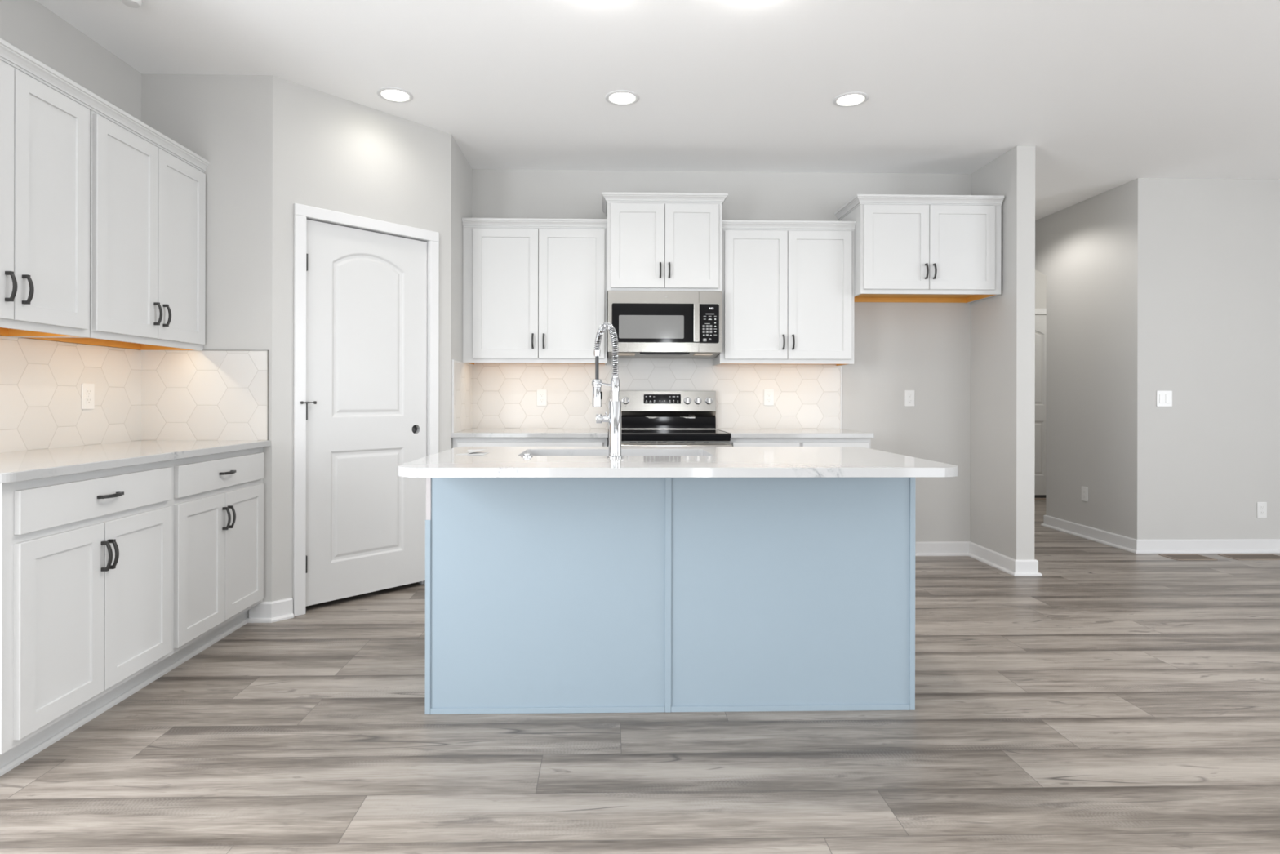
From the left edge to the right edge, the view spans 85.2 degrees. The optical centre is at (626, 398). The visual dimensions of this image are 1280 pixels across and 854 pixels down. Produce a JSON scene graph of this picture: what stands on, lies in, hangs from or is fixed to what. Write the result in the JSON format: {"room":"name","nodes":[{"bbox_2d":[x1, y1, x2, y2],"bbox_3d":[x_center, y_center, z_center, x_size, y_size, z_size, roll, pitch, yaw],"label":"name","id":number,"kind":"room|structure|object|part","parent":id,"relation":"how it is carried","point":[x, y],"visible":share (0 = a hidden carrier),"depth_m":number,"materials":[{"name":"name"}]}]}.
{"room":"kitchen","nodes":[
{"label":"kitchen","id":0,"kind":"room"},
{"bbox_2d":[0,0,141,350],"bbox_3d":[-2.451,-0.255,0.841,0.120,2.771,8.440,0,0,-1],"label":"wall","id":1,"kind":"structure","parent":0,"point":[28,26],"depth_m":3.05,"materials":[{"name":"grey paint"}]},
{"bbox_2d":[0,38,98,337],"bbox_3d":[-2.245,-0.720,2.366,0.364,0.958,0.785,0,0,-1],"label":"upper cabinet","id":2,"kind":"object","parent":1,"relation":"attached to","point":[45,115],"visible":1,"depth_m":2.51,"materials":[{"name":"white wood"}]},
{"bbox_3d":[-2.102,-0.700,2.212,0.019,0.862,0.344,0,0,-1],"label":"door","id":3,"kind":"part","parent":2,"relation":"part of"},
{"bbox_3d":[-2.080,-0.378,2.352,0.033,0.102,0.012,0,0,-1],"label":"handle","id":4,"kind":"part","parent":2,"relation":"part of","materials":[{"name":"black metal"}]},
{"bbox_3d":[-2.081,-0.378,2.420,0.033,0.102,0.012,0,0,-1],"label":"handle","id":5,"kind":"part","parent":2,"relation":"part of","materials":[{"name":"black metal"}]},
{"bbox_3d":[-2.281,-0.266,2.376,0.293,0.047,0.718,0,0,-1],"label":"panel","id":6,"kind":"part","parent":2,"relation":"part of","materials":[{"name":"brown wood"}]},
{"bbox_3d":[-2.256,-1.171,2.366,0.340,0.056,0.785,0,0,-1],"label":"crown moulding","id":7,"kind":"part","parent":2,"relation":"part of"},
{"bbox_3d":[-2.110,-0.700,2.555,0.019,0.862,0.336,0,0,-1],"label":"door","id":8,"kind":"part","parent":2,"relation":"part of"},
{"bbox_2d":[0,335,141,453],"bbox_3d":[-2.433,-0.015,2.741,0.008,0.454,1.557,0,0,-1],"label":"tiled wall","id":9,"kind":"structure","parent":1,"relation":"attached to","point":[41,381],"depth_m":3.01,"materials":[{"name":"tile"}]},
{"bbox_2d":[81,382,94,408],"bbox_3d":[-2.435,-0.009,3.148,0.008,0.117,0.072,0,0,-1],"label":"wall outlet","id":10,"kind":"object","parent":9,"relation":"attached to","point":[87,389],"visible":1,"depth_m":3.14,"materials":[{"name":"white plastic"}]},
{"bbox_2d":[85,388,91,395],"bbox_3d":[-2.433,-0.028,3.148,0.002,0.029,0.033,0,0,-1],"label":"receptacle","id":11,"kind":"object","parent":10,"relation":"attached to","point":[88,391],"depth_m":3.15,"materials":[{"name":"white plastic"}]},
{"bbox_2d":[85,397,91,404],"bbox_3d":[-2.433,0.011,3.148,0.002,0.029,0.033,0,0,-1],"label":"receptacle","id":12,"kind":"object","parent":10,"relation":"attached to","point":[88,400],"depth_m":3.15,"materials":[{"name":"white plastic"}]},
{"bbox_2d":[20,96,209,350],"bbox_3d":[-2.264,-0.720,3.152,0.364,0.958,0.788,0,0,-1],"label":"upper cabinet","id":13,"kind":"object","parent":1,"relation":"attached to","point":[148,189],"visible":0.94,"depth_m":3.06,"materials":[{"name":"white wood"}]},
{"bbox_3d":[-2.300,-0.266,3.140,0.293,0.047,0.731,0,0,-1],"label":"panel","id":14,"kind":"part","parent":13,"relation":"part of","materials":[{"name":"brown wood"}]},
{"bbox_3d":[-2.120,-0.700,2.955,0.019,0.862,0.375,0,0,-1],"label":"door","id":15,"kind":"part","parent":13,"relation":"part of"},
{"bbox_3d":[-2.143,-0.698,3.143,0.018,0.914,0.764,0,0,-1],"label":"frame","id":16,"kind":"part","parent":13,"relation":"part of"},
{"bbox_3d":[-2.144,-1.171,3.155,0.078,0.056,0.788,0,0,-1],"label":"crown moulding","id":17,"kind":"part","parent":13,"relation":"part of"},
{"bbox_3d":[-2.098,-0.378,3.118,0.033,0.102,0.012,0,0,-1],"label":"handle","id":18,"kind":"part","parent":13,"relation":"part of","materials":[{"name":"black metal"}]},
{"bbox_3d":[-2.100,-0.378,3.181,0.033,0.102,0.012,0,0,-1],"label":"handle","id":19,"kind":"part","parent":13,"relation":"part of","materials":[{"name":"black metal"}]},
{"bbox_3d":[-2.128,-0.700,3.328,0.019,0.862,0.363,0,0,-1],"label":"door","id":20,"kind":"part","parent":13,"relation":"part of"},
{"bbox_2d":[141,73,272,617],"bbox_3d":[-2.129,-0.255,3.577,0.656,2.771,0.100,0,0,-1],"label":"wall","id":21,"kind":"structure","parent":0,"point":[226,121],"depth_m":3.53,"materials":[{"name":"grey paint"}]},
{"bbox_2d":[141,350,266,439],"bbox_3d":[-2.134,-0.014,3.523,0.628,0.454,0.008,0,0,-1],"label":"tiled wall","id":22,"kind":"structure","parent":21,"relation":"attached to","point":[186,394],"depth_m":3.52,"materials":[{"name":"tile"}]},
{"bbox_2d":[237,350,268,439],"bbox_3d":[-1.986,-0.015,3.525,0.340,0.457,0.010,0,0,-1],"label":"trim","id":23,"kind":"structure","parent":21,"relation":"attached to","point":[237,350],"depth_m":3.52,"materials":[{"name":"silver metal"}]},
{"bbox_2d":[247,597,293,622],"bbox_3d":[-1.807,1.083,3.537,0.213,0.098,0.073,0,0,-24],"label":"baseboard","id":24,"kind":"structure","parent":21,"relation":"attached to","point":[282,609],"depth_m":3.52,"materials":[{"name":"wood"}]},
{"bbox_2d":[271,75,451,601],"bbox_3d":[-1.485,-0.253,3.963,0.110,2.771,1.058,0,0,42],"label":"wall","id":25,"kind":"structure","parent":0,"point":[331,153],"depth_m":3.76,"materials":[{"name":"grey paint"}]},
{"bbox_2d":[293,203,439,616],"bbox_3d":[-1.471,0.061,3.958,0.140,2.143,0.857,0,0,42],"label":"door","id":26,"kind":"structure","parent":25,"relation":"in","point":[366,290],"depth_m":3.90,"materials":[{"name":"white wood"}]},
{"bbox_2d":[450,135,471,448],"bbox_3d":[-1.147,-0.252,4.645,0.100,2.771,0.657,0,0,-1],"label":"wall","id":27,"kind":"structure","parent":0,"point":[461,171],"depth_m":4.51,"materials":[{"name":"grey paint"}]},
{"bbox_2d":[452,359,453,432],"bbox_3d":[-1.085,-0.014,4.357,0.011,0.458,0.007,0,0,-1],"label":"trim","id":28,"kind":"structure","parent":27,"relation":"attached to","point":[452,359],"depth_m":4.35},
{"bbox_2d":[453,360,472,432],"bbox_3d":[-1.094,-0.012,4.668,0.008,0.454,0.615,0,0,-1],"label":"tiled wall","id":29,"kind":"structure","parent":27,"relation":"attached to","point":[463,371],"depth_m":4.65,"materials":[{"name":"tile"}]},
{"bbox_2d":[0,499,1279,853],"bbox_3d":[2.258,1.140,2.384,12.962,0.001,11.908,0,0,-1],"label":"floor","id":30,"kind":"structure","parent":0,"point":[1111,700],"depth_m":2.23,"materials":[{"name":"grey wood"}]},
{"bbox_2d":[0,460,172,776],"bbox_3d":[-2.099,0.687,2.392,0.664,0.888,0.768,0,0,-1],"label":"base cabinet","id":31,"kind":"object","parent":30,"relation":"on","point":[86,557],"visible":0.98,"depth_m":2.29,"materials":[{"name":"white wood"}]},
{"bbox_3d":[-1.805,0.720,2.227,0.019,0.580,0.344,0,0,-1],"label":"door","id":32,"kind":"part","parent":31,"relation":"part of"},
{"bbox_3d":[-1.809,0.339,2.412,0.019,0.130,0.714,0,0,-1],"label":"drawer","id":33,"kind":"part","parent":31,"relation":"part of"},
{"bbox_3d":[-1.782,0.542,2.387,0.033,0.102,0.012,0,0,-1],"label":"handle","id":34,"kind":"part","parent":31,"relation":"part of","materials":[{"name":"black metal"}]},
{"bbox_3d":[-1.783,0.337,2.414,0.033,0.012,0.102,0,0,-1],"label":"handle","id":35,"kind":"part","parent":31,"relation":"part of","materials":[{"name":"black metal"}]},
{"bbox_3d":[-1.783,0.542,2.418,0.033,0.102,0.012,0,0,-1],"label":"handle","id":36,"kind":"part","parent":31,"relation":"part of","materials":[{"name":"black metal"}]},
{"bbox_2d":[0,440,270,483],"bbox_3d":[-2.113,0.228,2.746,0.650,0.030,1.562,0,0,-1],"label":"countertop","id":37,"kind":"structure","parent":31,"relation":"on","point":[23,465],"depth_m":2.64,"materials":[{"name":"white stone"}]},
{"bbox_3d":[-1.814,0.720,2.586,0.019,0.580,0.366,0,0,-1],"label":"door","id":38,"kind":"part","parent":31,"relation":"part of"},
{"bbox_2d":[151,447,263,680],"bbox_3d":[-2.117,0.687,3.151,0.664,0.888,0.750,0,0,-1],"label":"base cabinet","id":39,"kind":"object","parent":30,"relation":"on","point":[217,501],"visible":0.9,"depth_m":3.08,"materials":[{"name":"white wood"}]},
{"bbox_3d":[-1.823,0.720,2.982,0.019,0.580,0.341,0,0,-1],"label":"door","id":40,"kind":"part","parent":39,"relation":"part of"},
{"bbox_3d":[-1.827,0.339,3.158,0.019,0.130,0.694,0,0,-1],"label":"drawer","id":41,"kind":"part","parent":39,"relation":"part of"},
{"bbox_3d":[-1.800,0.542,3.134,0.033,0.102,0.012,0,0,-1],"label":"handle","id":42,"kind":"part","parent":39,"relation":"part of","materials":[{"name":"black metal"}]},
{"bbox_3d":[-1.800,0.337,3.154,0.033,0.012,0.102,0,0,-1],"label":"handle","id":43,"kind":"part","parent":39,"relation":"part of","materials":[{"name":"black metal"}]},
{"bbox_3d":[-1.801,0.542,3.176,0.033,0.102,0.012,0,0,-1],"label":"handle","id":44,"kind":"part","parent":39,"relation":"part of","materials":[{"name":"black metal"}]},
{"bbox_3d":[-1.831,0.720,3.330,0.019,0.580,0.349,0,0,-1],"label":"door","id":45,"kind":"part","parent":39,"relation":"part of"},
{"bbox_2d":[452,437,608,448],"bbox_3d":[-0.611,0.691,4.655,0.972,0.888,0.664,0,0,-1],"label":"base cabinet","id":46,"kind":"object","parent":30,"relation":"on","point":[456,442],"visible":0.02,"depth_m":4.37,"materials":[{"name":"white wood"}]},
{"bbox_2d":[450,428,608,437],"bbox_3d":[-0.610,0.231,4.659,0.978,0.030,0.655,0,0,-1],"label":"countertop","id":47,"kind":"structure","parent":46,"relation":"on","point":[471,433],"depth_m":4.34,"materials":[{"name":"white stone"}]},
{"bbox_3d":[-0.603,0.341,4.365,0.910,0.130,0.019,0,0,-1],"label":"drawer","id":48,"kind":"part","parent":46,"relation":"part of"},
{"bbox_2d":[424,477,915,714],"bbox_3d":[0.159,0.692,2.827,1.776,0.888,0.625,0,0,-1],"label":"kitchen island","id":49,"kind":"object","parent":30,"relation":"on","point":[544,595],"visible":0.77,"depth_m":2.52,"materials":[{"name":"blue wood"}]},
{"bbox_3d":[-0.712,0.785,2.498,0.019,0.697,0.006,0,0,-1],"label":"corner trim","id":50,"kind":"part","parent":49,"relation":"part of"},
{"bbox_3d":[-0.710,0.342,2.499,0.017,0.190,0.004,0,0,-1],"label":"corner trim","id":51,"kind":"part","parent":49,"relation":"part of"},
{"bbox_3d":[-0.282,1.125,2.508,0.842,0.020,0.006,0,0,-1],"label":"trim","id":52,"kind":"part","parent":49,"relation":"part of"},
{"bbox_2d":[397,446,958,477],"bbox_3d":[0.164,0.233,2.651,1.811,0.030,0.948,0,0,-1],"label":"island countertop","id":53,"kind":"structure","parent":49,"relation":"on","point":[501,461],"depth_m":2.31,"materials":[{"name":"white stone"}]},
{"bbox_2d":[456,448,489,454],"bbox_3d":[-0.597,0.209,2.714,0.113,0.015,0.105,0,0,-1],"label":"folded paper","id":54,"kind":"object","parent":53,"relation":"on","point":[470,451],"visible":1,"depth_m":2.72,"materials":[{"name":"paper"}]},
{"bbox_2d":[520,453,533,457],"bbox_3d":[-0.368,0.211,2.582,0.044,0.012,0.044,0,0,-1],"label":"switch","id":55,"kind":"object","parent":53,"relation":"on","point":[525,455],"visible":1,"depth_m":2.57,"materials":[{"name":"silver metal"}]},
{"bbox_2d":[591,322,622,457],"bbox_3d":[-0.073,-0.035,2.634,0.101,0.505,0.229,0,0,-8],"label":"faucet","id":56,"kind":"object","parent":53,"relation":"on","point":[614,418],"visible":1,"depth_m":2.54,"materials":[{"name":"silver metal"}]},
{"bbox_3d":[-0.086,-0.053,2.646,0.042,0.026,0.207,0,0,-21],"label":"holder arm","id":57,"kind":"part","parent":56,"relation":"part of","materials":[{"name":"silver metal"}]},
{"bbox_3d":[-0.086,0.071,2.552,0.050,0.041,0.033,0,0,-1],"label":"lever handle","id":58,"kind":"part","parent":56,"relation":"part of","materials":[{"name":"silver metal"}]},
{"bbox_3d":[0.598,1.127,2.529,0.872,0.020,0.006,0,0,-1],"label":"trim","id":59,"kind":"part","parent":49,"relation":"part of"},
{"bbox_3d":[1.045,0.694,2.540,0.019,0.888,0.006,0,0,-1],"label":"corner trim","id":60,"kind":"part","parent":49,"relation":"part of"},
{"bbox_2d":[608,390,732,446],"bbox_3d":[0.264,0.531,4.639,0.764,1.170,0.708,0,0,-1],"label":"range","id":61,"kind":"object","parent":30,"relation":"on","point":[649,418],"visible":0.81,"depth_m":4.94,"materials":[{"name":"silver metal"}]},
{"bbox_3d":[-0.004,0.017,4.924,0.053,0.053,0.022,0,0,-1],"label":"knob","id":62,"kind":"part","parent":61,"relation":"part of","materials":[{"name":"silver metal"}]},
{"bbox_3d":[0.256,0.006,4.943,0.263,0.066,0.011,0,0,-1],"label":"display panel","id":63,"kind":"part","parent":61,"relation":"part of","materials":[{"name":"black glass"}]},
{"bbox_3d":[0.259,0.175,4.951,0.756,0.084,0.015,0,0,-1],"label":"panel","id":64,"kind":"part","parent":61,"relation":"part of","materials":[{"name":"black glass"}]},
{"bbox_3d":[0.272,0.298,4.319,0.764,0.025,0.068,0,0,-1],"label":"handle","id":65,"kind":"part","parent":61,"relation":"part of","materials":[{"name":"silver metal"}]},
{"bbox_2d":[621,428,728,432],"bbox_3d":[0.264,0.225,4.651,0.762,0.022,0.583,0,0,-1],"label":"cooktop","id":66,"kind":"object","parent":61,"relation":"in","point":[623,430],"depth_m":4.69,"materials":[{"name":"glass"}]},
{"bbox_3d":[0.436,0.018,4.934,0.053,0.053,0.022,0,0,-1],"label":"knob","id":67,"kind":"part","parent":61,"relation":"part of","materials":[{"name":"silver metal"}]},
{"bbox_3d":[0.511,0.018,4.936,0.053,0.053,0.022,0,0,-1],"label":"knob","id":68,"kind":"part","parent":61,"relation":"part of","materials":[{"name":"silver metal"}]},
{"bbox_3d":[0.589,0.018,4.938,0.053,0.053,0.022,0,0,-1],"label":"knob","id":69,"kind":"part","parent":61,"relation":"part of","materials":[{"name":"silver metal"}]},
{"bbox_2d":[729,437,871,448],"bbox_3d":[1.098,0.694,4.696,0.900,0.888,0.664,0,0,-1],"label":"base cabinet","id":70,"kind":"object","parent":30,"relation":"on","point":[865,442],"visible":0.04,"depth_m":4.41,"materials":[{"name":"white wood"}]},
{"bbox_3d":[0.885,0.344,4.401,0.422,0.130,0.019,0,0,-1],"label":"drawer","id":71,"kind":"part","parent":70,"relation":"part of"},
{"bbox_2d":[716,428,874,437],"bbox_3d":[1.103,0.235,4.700,0.912,0.030,0.655,0,0,-1],"label":"countertop","id":72,"kind":"structure","parent":70,"relation":"on","point":[735,433],"depth_m":4.38,"materials":[{"name":"white stone"}]},
{"bbox_3d":[1.327,0.345,4.412,0.422,0.130,0.019,0,0,-1],"label":"drawer","id":73,"kind":"part","parent":70,"relation":"part of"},
{"bbox_2d":[1158,554,1217,559],"bbox_3d":[4.034,1.142,4.998,0.290,0.004,0.170,0,0,-1],"label":"floor vent","id":74,"kind":"object","parent":30,"relation":"in","point":[1177,557],"visible":1,"depth_m":4.99,"materials":[{"name":"metal"}]},
{"bbox_2d":[1217,553,1279,559],"bbox_3d":[4.534,1.143,5.010,0.410,0.004,0.170,0,0,-1],"label":"floor vent","id":75,"kind":"object","parent":30,"relation":"in","point":[1253,556],"visible":1,"depth_m":5.02,"materials":[{"name":"metal"}]},
{"bbox_2d":[35,0,1279,220],"bbox_3d":[2.262,-1.706,2.355,9.971,0.150,11.600,0,0,-1],"label":"ceiling","id":76,"kind":"structure","parent":0,"point":[1108,95],"depth_m":3.50,"materials":[{"name":"white"}]},
{"bbox_2d":[120,0,142,8],"bbox_3d":[-2.020,-1.623,2.837,0.080,0.034,0.080,0,0,-1],"label":"smoke detector","id":77,"kind":"object","parent":76,"relation":"attached to","point":[131,3],"visible":1,"depth_m":2.83,"materials":[{"name":"white plastic"}]},
{"bbox_2d":[377,87,413,102],"bbox_3d":[-1.247,-1.635,3.756,0.186,0.007,0.186,0,0,-1],"label":"recessed light","id":78,"kind":"object","parent":76,"relation":"in","point":[395,95],"visible":1,"depth_m":3.75,"materials":[{"name":"white"}]},
{"bbox_2d":[604,89,639,105],"bbox_3d":[-0.021,-1.632,3.785,0.186,0.007,0.186,0,0,-1],"label":"recessed light","id":79,"kind":"object","parent":76,"relation":"in","point":[621,97],"visible":1,"depth_m":3.77,"materials":[{"name":"white"}]},
{"bbox_2d":[832,92,868,106],"bbox_3d":[1.226,-1.629,3.800,0.186,0.007,0.186,0,0,-1],"label":"recessed light","id":80,"kind":"object","parent":76,"relation":"in","point":[849,99],"visible":1,"depth_m":3.79,"materials":[{"name":"white"}]},
{"bbox_2d":[471,168,971,541],"bbox_3d":[0.067,-0.250,5.063,5.118,2.771,0.120,0,0,-1],"label":"wall","id":81,"kind":"structure","parent":0,"point":[924,348],"depth_m":5.04,"materials":[{"name":"grey paint"}]},
{"bbox_2d":[462,217,607,364],"bbox_3d":[-0.615,-0.718,4.802,0.966,0.960,0.370,0,0,-1],"label":"upper cabinet","id":82,"kind":"object","parent":81,"relation":"attached to","point":[535,291],"visible":0.99,"depth_m":4.66,"materials":[{"name":"white wood"}]},
{"bbox_3d":[-0.807,-0.701,4.654,0.435,0.866,0.019,0,0,-1],"label":"door","id":83,"kind":"part","parent":82,"relation":"part of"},
{"bbox_3d":[-0.624,-0.381,4.633,0.012,0.102,0.033,0,0,-1],"label":"handle","id":84,"kind":"part","parent":82,"relation":"part of","materials":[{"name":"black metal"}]},
{"bbox_3d":[-0.610,-1.170,4.653,0.966,0.056,0.032,0,0,-1],"label":"crown moulding","id":85,"kind":"part","parent":82,"relation":"part of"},
{"bbox_3d":[-0.617,-0.262,4.837,0.933,0.047,0.299,0,0,-1],"label":"panel","id":86,"kind":"part","parent":82,"relation":"part of","materials":[{"name":"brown wood"}]},
{"bbox_3d":[-0.551,-0.381,4.635,0.012,0.102,0.033,0,0,-1],"label":"handle","id":87,"kind":"part","parent":82,"relation":"part of","materials":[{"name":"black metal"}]},
{"bbox_3d":[-0.366,-0.700,4.665,0.440,0.866,0.019,0,0,-1],"label":"door","id":88,"kind":"part","parent":82,"relation":"part of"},
{"bbox_2d":[472,356,839,430],"bbox_3d":[0.225,-0.033,5.003,2.646,0.522,0.008,0,0,-1],"label":"tiled wall","id":89,"kind":"structure","parent":81,"relation":"attached to","point":[806,396],"depth_m":5.00,"materials":[{"name":"tile"}]},
{"bbox_2d":[536,389,546,405],"bbox_3d":[-0.605,-0.004,4.975,0.072,0.117,0.008,0,0,-1],"label":"wall outlet","id":90,"kind":"object","parent":89,"relation":"attached to","point":[541,394],"visible":1,"depth_m":4.97,"materials":[{"name":"white plastic"}]},
{"bbox_2d":[764,389,773,405],"bbox_3d":[1.028,-0.005,5.014,0.072,0.117,0.008,0,0,-1],"label":"wall outlet","id":91,"kind":"object","parent":89,"relation":"attached to","point":[768,393],"visible":1,"depth_m":5.01,"materials":[{"name":"white plastic"}]},
{"bbox_2d":[766,392,771,396],"bbox_3d":[1.028,-0.025,5.011,0.033,0.029,0.002,0,0,-1],"label":"receptacle","id":92,"kind":"object","parent":91,"relation":"attached to","point":[768,394],"depth_m":5.01,"materials":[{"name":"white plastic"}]},
{"bbox_2d":[601,191,728,298],"bbox_3d":[0.250,-1.032,4.786,0.832,0.641,0.443,0,0,-1],"label":"upper cabinet","id":93,"kind":"object","parent":81,"relation":"attached to","point":[657,242],"visible":0.94,"depth_m":4.60,"materials":[{"name":"white wood"}]},
{"bbox_3d":[0.075,-1.008,4.603,0.354,0.556,0.019,0,0,-1],"label":"door","id":94,"kind":"part","parent":93,"relation":"part of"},
{"bbox_3d":[0.225,-0.844,4.580,0.012,0.102,0.033,0,0,-1],"label":"handle","id":95,"kind":"part","parent":93,"relation":"part of","materials":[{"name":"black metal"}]},
{"bbox_2d":[608,290,721,358],"bbox_3d":[0.251,-0.498,4.773,0.753,0.426,0.458,0,0,-1],"label":"microwave","id":96,"kind":"object","parent":93,"relation":"attached to","point":[647,324],"visible":0.98,"depth_m":4.58,"materials":[{"name":"silver metal"}]},
{"bbox_3d":[0.192,-0.496,4.586,0.573,0.257,0.010,0,0,-1],"label":"door glass","id":97,"kind":"part","parent":96,"relation":"part of","materials":[{"name":"black"}]},
{"bbox_3d":[0.459,-0.496,4.569,0.037,0.255,0.040,0,0,-1],"label":"handle","id":98,"kind":"part","parent":96,"relation":"part of","materials":[{"name":"silver metal"}]},
{"bbox_3d":[0.547,-0.492,4.595,0.132,0.258,0.010,0,0,-1],"label":"control panel","id":99,"kind":"part","parent":96,"relation":"part of","materials":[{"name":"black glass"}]},
{"bbox_3d":[0.251,-1.325,4.794,0.832,0.056,0.426,0,0,-1],"label":"crown moulding","id":100,"kind":"part","parent":93,"relation":"part of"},
{"bbox_3d":[0.284,-0.844,4.582,0.012,0.102,0.033,0,0,-1],"label":"handle","id":101,"kind":"part","parent":93,"relation":"part of","materials":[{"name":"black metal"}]},
{"bbox_3d":[0.434,-1.008,4.611,0.356,0.556,0.019,0,0,-1],"label":"door","id":102,"kind":"part","parent":93,"relation":"part of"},
{"bbox_2d":[712,219,856,365],"bbox_3d":[1.087,-0.714,4.842,0.914,0.960,0.370,0,0,-1],"label":"upper cabinet","id":103,"kind":"object","parent":81,"relation":"attached to","point":[788,286],"visible":0.98,"depth_m":4.69,"materials":[{"name":"white wood"}]},
{"bbox_3d":[0.876,-0.698,4.695,0.425,0.866,0.019,0,0,-1],"label":"door","id":104,"kind":"part","parent":103,"relation":"part of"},
{"bbox_3d":[1.085,-0.259,4.877,0.881,0.047,0.299,0,0,-1],"label":"panel","id":105,"kind":"part","parent":103,"relation":"part of","materials":[{"name":"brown wood"}]},
{"bbox_3d":[1.058,-0.377,4.673,0.012,0.102,0.033,0,0,-1],"label":"handle","id":106,"kind":"part","parent":103,"relation":"part of","materials":[{"name":"black metal"}]},
{"bbox_3d":[1.091,-1.166,4.694,0.914,0.056,0.032,0,0,-1],"label":"crown moulding","id":107,"kind":"part","parent":103,"relation":"part of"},
{"bbox_3d":[1.123,-0.377,4.675,0.012,0.102,0.033,0,0,-1],"label":"handle","id":108,"kind":"part","parent":103,"relation":"part of","materials":[{"name":"black metal"}]},
{"bbox_3d":[1.308,-0.697,4.705,0.433,0.866,0.019,0,0,-1],"label":"door","id":109,"kind":"part","parent":103,"relation":"part of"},
{"bbox_2d":[840,365,841,428],"bbox_3d":[1.552,-0.006,5.033,0.008,0.454,0.012,0,0,-1],"label":"trim","id":110,"kind":"structure","parent":81,"relation":"attached to","point":[840,366],"depth_m":5.03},
{"bbox_2d":[904,390,914,406],"bbox_3d":[2.057,0.001,5.047,0.072,0.117,0.008,0,0,-1],"label":"wall outlet","id":111,"kind":"object","parent":81,"relation":"attached to","point":[908,394],"visible":1,"depth_m":5.04,"materials":[{"name":"white plastic"}]},
{"bbox_2d":[834,194,1004,302],"bbox_3d":[2.002,-1.016,4.808,0.980,0.647,0.482,0,0,-1],"label":"upper cabinet","id":112,"kind":"object","parent":81,"relation":"attached to","point":[908,248],"visible":0.95,"depth_m":4.61,"materials":[{"name":"white wood"}]},
{"bbox_3d":[1.787,-1.000,4.605,0.434,0.558,0.019,0,0,-1],"label":"door","id":113,"kind":"part","parent":112,"relation":"part of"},
{"bbox_3d":[2.003,-1.311,4.817,0.980,0.056,0.465,0,0,-1],"label":"crown moulding","id":114,"kind":"part","parent":112,"relation":"part of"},
{"bbox_3d":[2.018,-0.717,4.844,0.912,0.047,0.411,0,0,-1],"label":"panel","id":115,"kind":"part","parent":112,"relation":"part of","materials":[{"name":"brown wood"}]},
{"bbox_3d":[1.980,-0.837,4.583,0.012,0.102,0.033,0,0,-1],"label":"handle","id":116,"kind":"part","parent":112,"relation":"part of","materials":[{"name":"black metal"}]},
{"bbox_3d":[2.024,-0.995,4.629,0.945,0.606,0.018,0,0,-1],"label":"frame","id":117,"kind":"part","parent":112,"relation":"part of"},
{"bbox_3d":[2.034,-0.837,4.585,0.012,0.102,0.033,0,0,-1],"label":"handle","id":118,"kind":"part","parent":112,"relation":"part of","materials":[{"name":"black metal"}]},
{"bbox_3d":[2.227,-0.999,4.615,0.437,0.558,0.019,0,0,-1],"label":"door","id":119,"kind":"part","parent":112,"relation":"part of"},
{"bbox_2d":[970,146,1035,559],"bbox_3d":[2.573,-0.245,4.777,0.122,2.771,0.573,0,0,-1],"label":"wall partition","id":120,"kind":"structure","parent":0,"point":[1002,326],"depth_m":4.59,"materials":[{"name":"grey paint"}]},
{"bbox_2d":[915,541,1042,576],"bbox_3d":[2.069,1.091,6.150,1.117,0.098,3.403,0,0,-1],"label":"baseboard","id":121,"kind":"structure","parent":120,"relation":"attached to","point":[1011,566],"depth_m":4.89,"materials":[{"name":"wood"}]},
{"bbox_2d":[1034,270,1046,474],"bbox_3d":[4.284,-0.241,7.965,3.453,2.771,0.120,0,0,-1],"label":"wall","id":122,"kind":"structure","parent":0,"point":[1040,278],"depth_m":7.92,"materials":[{"name":"grey paint"}]},
{"bbox_2d":[1034,308,1046,499],"bbox_3d":[4.472,0.064,7.878,0.924,2.162,0.117,0,0,-1],"label":"door","id":123,"kind":"structure","parent":122,"relation":"in","point":[1040,320],"depth_m":7.91,"materials":[{"name":"wood"}]},
{"bbox_3d":[4.472,0.064,7.900,0.924,2.162,0.017,0,0,-1],"label":"casing","id":124,"kind":"part","parent":123,"relation":"part of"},
{"bbox_2d":[1035,177,1153,539],"bbox_3d":[3.810,-0.242,6.521,0.120,2.771,2.745,0,0,-1],"label":"wall","id":125,"kind":"structure","parent":0,"point":[1095,254],"depth_m":5.50,"materials":[{"name":"grey paint"}]},
{"bbox_2d":[1081,486,1088,501],"bbox_3d":[3.763,0.786,5.712,0.008,0.117,0.072,0,0,-1],"label":"wall outlet","id":126,"kind":"object","parent":125,"relation":"attached to","point":[1084,490],"visible":1,"depth_m":5.71,"materials":[{"name":"white plastic"}]},
{"bbox_2d":[1153,177,1279,539],"bbox_3d":[5.389,-0.239,5.246,2.975,2.771,0.120,0,0,-1],"label":"wall","id":127,"kind":"structure","parent":0,"point":[1216,242],"depth_m":5.16,"materials":[{"name":"grey paint"}]},
{"bbox_2d":[1040,515,1279,553],"bbox_3d":[5.299,1.098,5.721,3.125,0.098,1.135,0,0,-1],"label":"baseboard","id":128,"kind":"structure","parent":127,"relation":"attached to","point":[1125,543],"depth_m":5.15,"materials":[{"name":"wood"}]},
{"bbox_2d":[1156,391,1172,406],"bbox_3d":[3.983,0.004,5.148,0.116,0.117,0.008,0,0,-1],"label":"light switch","id":129,"kind":"object","parent":127,"relation":"attached to","point":[1164,398],"visible":1,"depth_m":5.15,"materials":[{"name":"white plastic"}]},
{"bbox_2d":[1257,502,1266,517],"bbox_3d":[4.721,0.830,5.166,0.072,0.117,0.008,0,0,-1],"label":"wall outlet","id":130,"kind":"object","parent":127,"relation":"attached to","point":[1261,506],"visible":1,"depth_m":5.16,"materials":[{"name":"white plastic"}]}
]}

